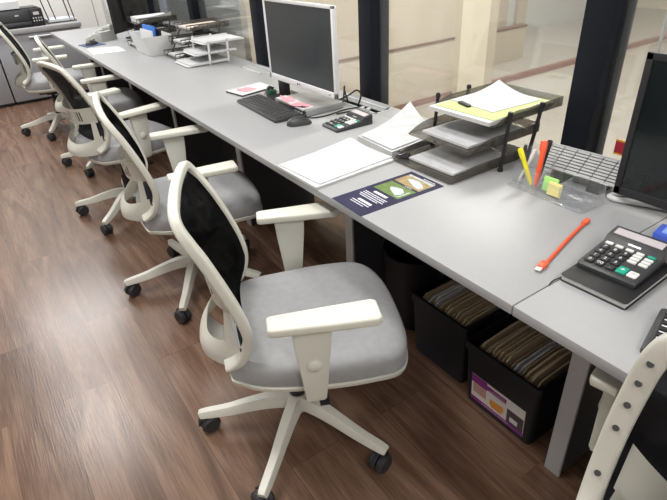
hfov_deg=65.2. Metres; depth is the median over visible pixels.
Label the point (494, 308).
folder
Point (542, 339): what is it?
folder
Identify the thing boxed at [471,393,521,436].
print
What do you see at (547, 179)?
sticky note pad
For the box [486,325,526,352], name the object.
folder
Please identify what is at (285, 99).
sticky note
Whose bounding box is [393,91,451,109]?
baseboard
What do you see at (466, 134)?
pile
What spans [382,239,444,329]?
waste bin
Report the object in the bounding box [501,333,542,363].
folder
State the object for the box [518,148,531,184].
highlighter
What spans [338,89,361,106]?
cable
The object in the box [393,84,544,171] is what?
tray
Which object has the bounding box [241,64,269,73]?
port
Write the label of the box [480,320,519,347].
folder
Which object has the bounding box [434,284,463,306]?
folder
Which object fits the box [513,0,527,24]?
trim
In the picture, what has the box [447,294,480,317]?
folder
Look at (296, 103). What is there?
sticky note
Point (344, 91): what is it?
cable
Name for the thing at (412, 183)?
print
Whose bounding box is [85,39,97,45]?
computer mouse
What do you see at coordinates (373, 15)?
trim
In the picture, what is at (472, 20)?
wall column
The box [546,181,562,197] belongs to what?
sticky note pad
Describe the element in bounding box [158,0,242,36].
wall
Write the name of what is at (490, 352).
folder
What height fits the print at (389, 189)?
0.001 m
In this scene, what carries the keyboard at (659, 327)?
on the desk at (609, 338)
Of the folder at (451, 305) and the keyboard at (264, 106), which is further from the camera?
the keyboard at (264, 106)
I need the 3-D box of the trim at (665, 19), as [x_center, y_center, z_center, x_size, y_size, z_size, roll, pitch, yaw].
[0.896,-0.720,1.355,0.010,2.600,0.005,-22,36,-28]
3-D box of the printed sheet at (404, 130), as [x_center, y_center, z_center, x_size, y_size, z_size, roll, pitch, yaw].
[0.257,-0.460,1.994,0.298,0.025,0.202,-26,38,-32]
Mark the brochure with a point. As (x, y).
(366, 200)
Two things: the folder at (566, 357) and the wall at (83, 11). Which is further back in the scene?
the wall at (83, 11)
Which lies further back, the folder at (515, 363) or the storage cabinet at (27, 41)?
the storage cabinet at (27, 41)
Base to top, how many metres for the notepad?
0.009 m
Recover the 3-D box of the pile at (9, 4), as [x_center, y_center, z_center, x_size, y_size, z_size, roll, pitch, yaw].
[-3.420,-2.528,5.392,0.260,0.070,0.220,-24,37,-30]
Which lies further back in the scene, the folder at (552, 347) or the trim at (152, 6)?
the trim at (152, 6)
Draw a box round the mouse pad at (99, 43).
[78,42,105,47]
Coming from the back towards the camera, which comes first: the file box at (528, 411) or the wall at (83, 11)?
the wall at (83, 11)
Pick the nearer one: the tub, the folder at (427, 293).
the folder at (427, 293)
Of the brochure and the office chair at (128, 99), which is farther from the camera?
the office chair at (128, 99)
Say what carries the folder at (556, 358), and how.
in the file box at (528, 411)
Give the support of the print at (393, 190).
on the brochure
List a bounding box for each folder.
[140,28,152,37]
[142,24,155,36]
[155,28,161,35]
[423,280,453,298]
[425,280,457,301]
[429,283,458,302]
[431,283,459,304]
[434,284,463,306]
[436,286,469,308]
[439,290,472,311]
[446,292,475,313]
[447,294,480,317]
[452,297,482,319]
[455,298,485,321]
[459,300,491,323]
[461,303,493,325]
[465,305,499,326]
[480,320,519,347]
[482,320,526,350]
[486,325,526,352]
[488,325,528,354]
[492,326,533,356]
[494,329,535,359]
[498,330,539,361]
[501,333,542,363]
[505,334,549,367]
[510,339,553,369]
[513,341,556,372]
[517,343,559,375]
[522,345,563,377]
[525,347,568,379]
[527,350,569,382]
[531,351,572,386]
[537,360,570,387]
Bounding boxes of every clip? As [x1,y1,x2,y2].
[397,150,410,157]
[458,101,470,106]
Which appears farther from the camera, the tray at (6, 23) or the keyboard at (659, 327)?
the tray at (6, 23)
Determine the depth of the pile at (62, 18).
5.71 m
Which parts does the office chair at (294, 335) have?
backrest frame, backrest, armrest, armrest, seat, lever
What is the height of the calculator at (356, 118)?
0.041 m
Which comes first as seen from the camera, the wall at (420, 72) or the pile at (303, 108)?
the pile at (303, 108)
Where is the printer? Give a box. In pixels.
[0,5,45,29]
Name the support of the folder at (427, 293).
in the file box at (442, 339)
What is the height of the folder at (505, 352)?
0.260 m
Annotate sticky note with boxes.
[236,87,256,91]
[280,95,294,101]
[289,102,311,106]
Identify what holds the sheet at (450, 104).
on the pile at (434, 107)
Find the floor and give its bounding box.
[0,7,666,499]
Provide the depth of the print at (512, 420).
1.68 m
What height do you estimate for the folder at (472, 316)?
0.255 m
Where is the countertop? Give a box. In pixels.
[512,218,666,382]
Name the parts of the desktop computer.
panel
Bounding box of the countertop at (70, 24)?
[0,21,81,36]
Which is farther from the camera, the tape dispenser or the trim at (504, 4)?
the trim at (504, 4)
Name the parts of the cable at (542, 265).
cord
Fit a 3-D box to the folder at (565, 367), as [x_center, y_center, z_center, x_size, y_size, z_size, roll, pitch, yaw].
[0.720,0.461,1.678,0.254,0.248,0.006,-22,36,-28]
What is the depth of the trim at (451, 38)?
4.58 m
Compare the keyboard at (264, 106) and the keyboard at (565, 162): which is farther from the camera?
the keyboard at (264, 106)
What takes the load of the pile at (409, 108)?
on the desk at (488, 230)
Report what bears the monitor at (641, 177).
on the desk at (609, 338)
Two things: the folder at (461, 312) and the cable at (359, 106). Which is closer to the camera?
the folder at (461, 312)
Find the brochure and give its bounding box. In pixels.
[332,171,443,215]
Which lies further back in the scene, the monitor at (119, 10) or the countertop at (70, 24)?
the countertop at (70, 24)
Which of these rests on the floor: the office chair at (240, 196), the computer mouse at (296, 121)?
the office chair at (240, 196)
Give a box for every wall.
[0,0,111,28]
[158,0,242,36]
[238,0,456,106]
[493,26,526,63]
[506,0,586,29]
[637,0,666,9]
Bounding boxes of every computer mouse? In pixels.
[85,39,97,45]
[287,115,311,126]
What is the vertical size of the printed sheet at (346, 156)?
0.014 m
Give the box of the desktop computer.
[275,91,342,116]
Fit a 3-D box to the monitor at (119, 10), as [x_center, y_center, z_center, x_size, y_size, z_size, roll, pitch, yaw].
[-1.702,-2.050,4.446,0.150,0.430,0.500,6,33,15]
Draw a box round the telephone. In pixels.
[86,24,117,41]
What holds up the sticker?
attached to the window
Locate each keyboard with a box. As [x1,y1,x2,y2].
[237,94,300,122]
[544,142,620,194]
[640,308,666,352]
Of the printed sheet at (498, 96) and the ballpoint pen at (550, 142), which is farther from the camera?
the printed sheet at (498, 96)
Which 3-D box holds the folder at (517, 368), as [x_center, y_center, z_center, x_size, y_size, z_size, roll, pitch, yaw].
[0.670,0.425,1.737,0.254,0.252,0.007,-22,36,-28]
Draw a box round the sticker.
[613,139,624,155]
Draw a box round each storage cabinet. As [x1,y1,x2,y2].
[0,27,89,104]
[0,64,14,107]
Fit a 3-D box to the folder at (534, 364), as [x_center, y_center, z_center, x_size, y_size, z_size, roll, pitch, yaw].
[0.691,0.433,1.720,0.254,0.254,0.005,-22,36,-28]
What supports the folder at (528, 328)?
in the file box at (528, 411)
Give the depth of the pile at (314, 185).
1.73 m
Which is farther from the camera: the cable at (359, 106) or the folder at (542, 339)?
the cable at (359, 106)
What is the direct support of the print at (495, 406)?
attached to the file box at (528, 411)
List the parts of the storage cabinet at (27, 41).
handle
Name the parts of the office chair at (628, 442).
armrest, backrest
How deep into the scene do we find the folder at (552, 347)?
1.65 m
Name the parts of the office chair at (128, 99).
backrest frame, armrest, armrest, seat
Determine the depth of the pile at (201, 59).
3.46 m
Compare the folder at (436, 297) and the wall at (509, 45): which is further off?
the wall at (509, 45)
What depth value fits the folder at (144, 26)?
3.76 m
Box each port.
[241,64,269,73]
[338,94,393,113]
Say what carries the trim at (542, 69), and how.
attached to the wall at (654, 4)
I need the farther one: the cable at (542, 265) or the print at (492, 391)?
the print at (492, 391)
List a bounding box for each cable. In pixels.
[307,106,360,117]
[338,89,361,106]
[342,85,349,103]
[534,218,590,272]
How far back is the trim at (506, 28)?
6.13 m
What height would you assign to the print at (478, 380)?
0.036 m
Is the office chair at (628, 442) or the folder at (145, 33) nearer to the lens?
the office chair at (628, 442)
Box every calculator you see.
[322,109,372,132]
[577,225,666,288]
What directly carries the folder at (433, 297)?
in the file box at (442, 339)
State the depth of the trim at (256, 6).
3.21 m
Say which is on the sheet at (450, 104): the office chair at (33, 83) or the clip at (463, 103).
the clip at (463, 103)
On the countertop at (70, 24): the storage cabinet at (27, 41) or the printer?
the printer
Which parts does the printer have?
scanner lid, control panel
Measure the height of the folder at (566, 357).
0.261 m
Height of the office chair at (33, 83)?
0.936 m
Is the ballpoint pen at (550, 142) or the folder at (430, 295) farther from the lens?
the folder at (430, 295)
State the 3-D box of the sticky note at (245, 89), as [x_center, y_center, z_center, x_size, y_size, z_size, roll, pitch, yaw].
[-0.459,-0.851,2.748,0.080,0.011,0.075,20,38,33]
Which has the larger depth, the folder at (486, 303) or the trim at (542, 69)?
the trim at (542, 69)
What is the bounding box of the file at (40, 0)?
[40,0,76,23]
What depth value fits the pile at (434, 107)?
1.69 m
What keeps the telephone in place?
on the desk at (488, 230)
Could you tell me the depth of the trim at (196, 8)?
3.96 m
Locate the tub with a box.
[129,31,171,56]
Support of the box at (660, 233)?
on the desk at (609, 338)
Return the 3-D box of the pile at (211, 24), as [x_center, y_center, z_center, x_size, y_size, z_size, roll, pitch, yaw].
[-0.930,-1.584,3.648,0.260,0.032,0.190,-23,36,-28]
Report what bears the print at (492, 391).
attached to the file box at (528, 411)
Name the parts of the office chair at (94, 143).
backrest, backrest frame, seat, armrest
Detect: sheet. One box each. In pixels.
[87,46,125,54]
[279,138,391,183]
[361,113,428,148]
[436,96,551,120]
[451,80,541,112]
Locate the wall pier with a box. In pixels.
[483,0,499,88]
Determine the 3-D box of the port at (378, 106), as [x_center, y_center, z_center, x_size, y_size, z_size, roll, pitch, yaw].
[0.137,-0.666,2.452,0.106,0.067,0.332,-22,36,-28]
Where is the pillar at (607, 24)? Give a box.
[560,0,637,154]
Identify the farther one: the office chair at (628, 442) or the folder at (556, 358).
the folder at (556, 358)
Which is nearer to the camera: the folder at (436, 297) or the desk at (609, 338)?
the desk at (609, 338)
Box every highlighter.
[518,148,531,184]
[534,140,547,186]
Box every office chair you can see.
[0,22,87,140]
[34,35,143,177]
[36,61,172,234]
[92,91,262,323]
[167,161,407,499]
[576,332,666,499]
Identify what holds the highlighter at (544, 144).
in the desk organizer
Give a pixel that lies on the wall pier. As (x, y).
(494, 12)
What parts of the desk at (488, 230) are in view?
panel, leg, panel, panel, leg, panel, leg, panel, leg, modesty panel, panel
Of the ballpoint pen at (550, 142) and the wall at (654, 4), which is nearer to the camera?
the ballpoint pen at (550, 142)
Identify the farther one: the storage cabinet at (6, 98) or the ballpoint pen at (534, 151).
the storage cabinet at (6, 98)
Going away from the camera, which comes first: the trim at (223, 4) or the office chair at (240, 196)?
the office chair at (240, 196)
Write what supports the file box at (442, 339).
on the floor
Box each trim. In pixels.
[145,0,163,27]
[181,0,239,10]
[186,0,209,45]
[249,0,269,67]
[338,37,454,62]
[358,0,388,104]
[491,33,666,83]
[497,0,508,27]
[497,24,527,31]
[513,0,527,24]
[656,11,666,51]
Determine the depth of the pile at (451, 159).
1.78 m
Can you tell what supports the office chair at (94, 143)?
on the floor
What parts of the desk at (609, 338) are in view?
leg, panel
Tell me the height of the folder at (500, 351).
0.258 m
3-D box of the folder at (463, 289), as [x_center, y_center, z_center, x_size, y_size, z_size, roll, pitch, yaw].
[0.483,0.258,2.008,0.256,0.274,0.005,-22,36,-28]
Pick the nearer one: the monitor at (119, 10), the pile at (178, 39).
the pile at (178, 39)
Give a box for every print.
[374,181,415,198]
[390,187,403,194]
[395,174,433,191]
[408,179,422,188]
[410,174,434,185]
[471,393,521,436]
[472,372,486,390]
[473,382,485,399]
[487,386,506,403]
[489,399,502,413]
[506,408,523,432]
[509,417,516,426]
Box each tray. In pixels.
[3,21,31,26]
[45,19,76,23]
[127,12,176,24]
[127,12,176,44]
[163,17,228,58]
[163,44,199,58]
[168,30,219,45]
[175,33,243,67]
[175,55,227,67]
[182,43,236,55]
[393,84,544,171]
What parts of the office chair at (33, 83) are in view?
backrest, backrest frame, armrest, seat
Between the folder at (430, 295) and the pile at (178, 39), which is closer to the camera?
the folder at (430, 295)
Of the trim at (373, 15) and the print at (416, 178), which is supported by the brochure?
the print at (416, 178)
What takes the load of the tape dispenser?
on the desk at (488, 230)
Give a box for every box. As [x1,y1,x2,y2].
[412,275,508,382]
[466,314,567,444]
[652,224,666,241]
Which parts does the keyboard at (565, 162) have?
backing plate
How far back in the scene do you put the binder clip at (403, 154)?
1.82 m
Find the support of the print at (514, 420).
attached to the file box at (528, 411)
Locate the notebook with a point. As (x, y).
(621, 296)
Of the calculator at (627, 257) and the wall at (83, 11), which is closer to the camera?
the calculator at (627, 257)
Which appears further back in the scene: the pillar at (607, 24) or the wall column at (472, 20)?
the wall column at (472, 20)
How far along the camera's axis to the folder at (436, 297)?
1.93 m
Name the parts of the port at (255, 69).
lid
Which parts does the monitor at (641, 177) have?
screen panel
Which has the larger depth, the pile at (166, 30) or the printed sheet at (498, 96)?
the pile at (166, 30)
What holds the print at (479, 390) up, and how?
attached to the file box at (528, 411)
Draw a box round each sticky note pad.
[542,176,559,190]
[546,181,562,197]
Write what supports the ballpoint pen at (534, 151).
in the desk organizer
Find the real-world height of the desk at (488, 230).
0.740 m
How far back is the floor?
1.99 m
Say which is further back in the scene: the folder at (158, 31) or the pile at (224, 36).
the folder at (158, 31)
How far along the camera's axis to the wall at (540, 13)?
8.15 m
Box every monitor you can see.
[106,0,149,38]
[262,0,339,100]
[607,51,666,210]
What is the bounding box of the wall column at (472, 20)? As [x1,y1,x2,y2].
[451,0,491,97]
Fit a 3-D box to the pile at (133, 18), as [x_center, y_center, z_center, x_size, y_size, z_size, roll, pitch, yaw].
[-1.422,-1.820,4.060,0.260,0.055,0.190,-23,36,-28]
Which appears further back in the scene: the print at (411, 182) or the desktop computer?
the desktop computer
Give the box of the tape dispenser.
[265,86,276,95]
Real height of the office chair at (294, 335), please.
0.936 m
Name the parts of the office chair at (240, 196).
backrest frame, backrest, armrest, seat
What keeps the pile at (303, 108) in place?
on the desktop computer
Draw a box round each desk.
[51,25,666,313]
[512,218,666,476]
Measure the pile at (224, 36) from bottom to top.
0.004 m
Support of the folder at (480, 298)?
in the file box at (442, 339)
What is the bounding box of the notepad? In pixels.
[226,82,273,96]
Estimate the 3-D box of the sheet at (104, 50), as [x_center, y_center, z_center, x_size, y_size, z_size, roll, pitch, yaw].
[-1.766,-1.553,4.049,0.275,0.002,0.310,-15,33,-18]
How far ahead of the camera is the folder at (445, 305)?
1.91 m
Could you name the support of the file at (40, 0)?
on the countertop at (70, 24)
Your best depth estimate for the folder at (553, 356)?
1.63 m
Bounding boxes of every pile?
[0,0,19,10]
[44,15,74,21]
[130,11,170,22]
[131,27,171,31]
[168,50,191,57]
[173,34,208,43]
[177,54,226,65]
[178,20,222,29]
[184,44,231,54]
[191,34,240,43]
[276,95,313,110]
[277,138,393,189]
[358,101,436,157]
[409,143,505,175]
[422,119,524,148]
[429,94,553,126]
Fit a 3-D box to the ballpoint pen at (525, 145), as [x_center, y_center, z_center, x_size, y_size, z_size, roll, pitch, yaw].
[0.588,-0.272,1.609,0.016,0.110,0.013,21,39,34]
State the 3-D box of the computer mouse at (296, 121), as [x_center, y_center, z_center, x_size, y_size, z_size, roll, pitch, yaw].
[-0.147,-0.555,2.226,0.110,0.037,0.062,-12,32,-14]
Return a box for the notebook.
[549,263,666,309]
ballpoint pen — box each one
[518,149,536,180]
[522,144,527,178]
[540,140,552,176]
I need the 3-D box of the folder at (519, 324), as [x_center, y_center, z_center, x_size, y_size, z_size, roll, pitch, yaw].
[0.601,0.372,1.832,0.254,0.252,0.006,-22,36,-28]
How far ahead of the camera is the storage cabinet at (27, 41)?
5.58 m
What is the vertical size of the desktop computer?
0.031 m
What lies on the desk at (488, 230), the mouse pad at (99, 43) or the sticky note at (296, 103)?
the mouse pad at (99, 43)
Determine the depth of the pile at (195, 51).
3.46 m
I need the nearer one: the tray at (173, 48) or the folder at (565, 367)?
the folder at (565, 367)

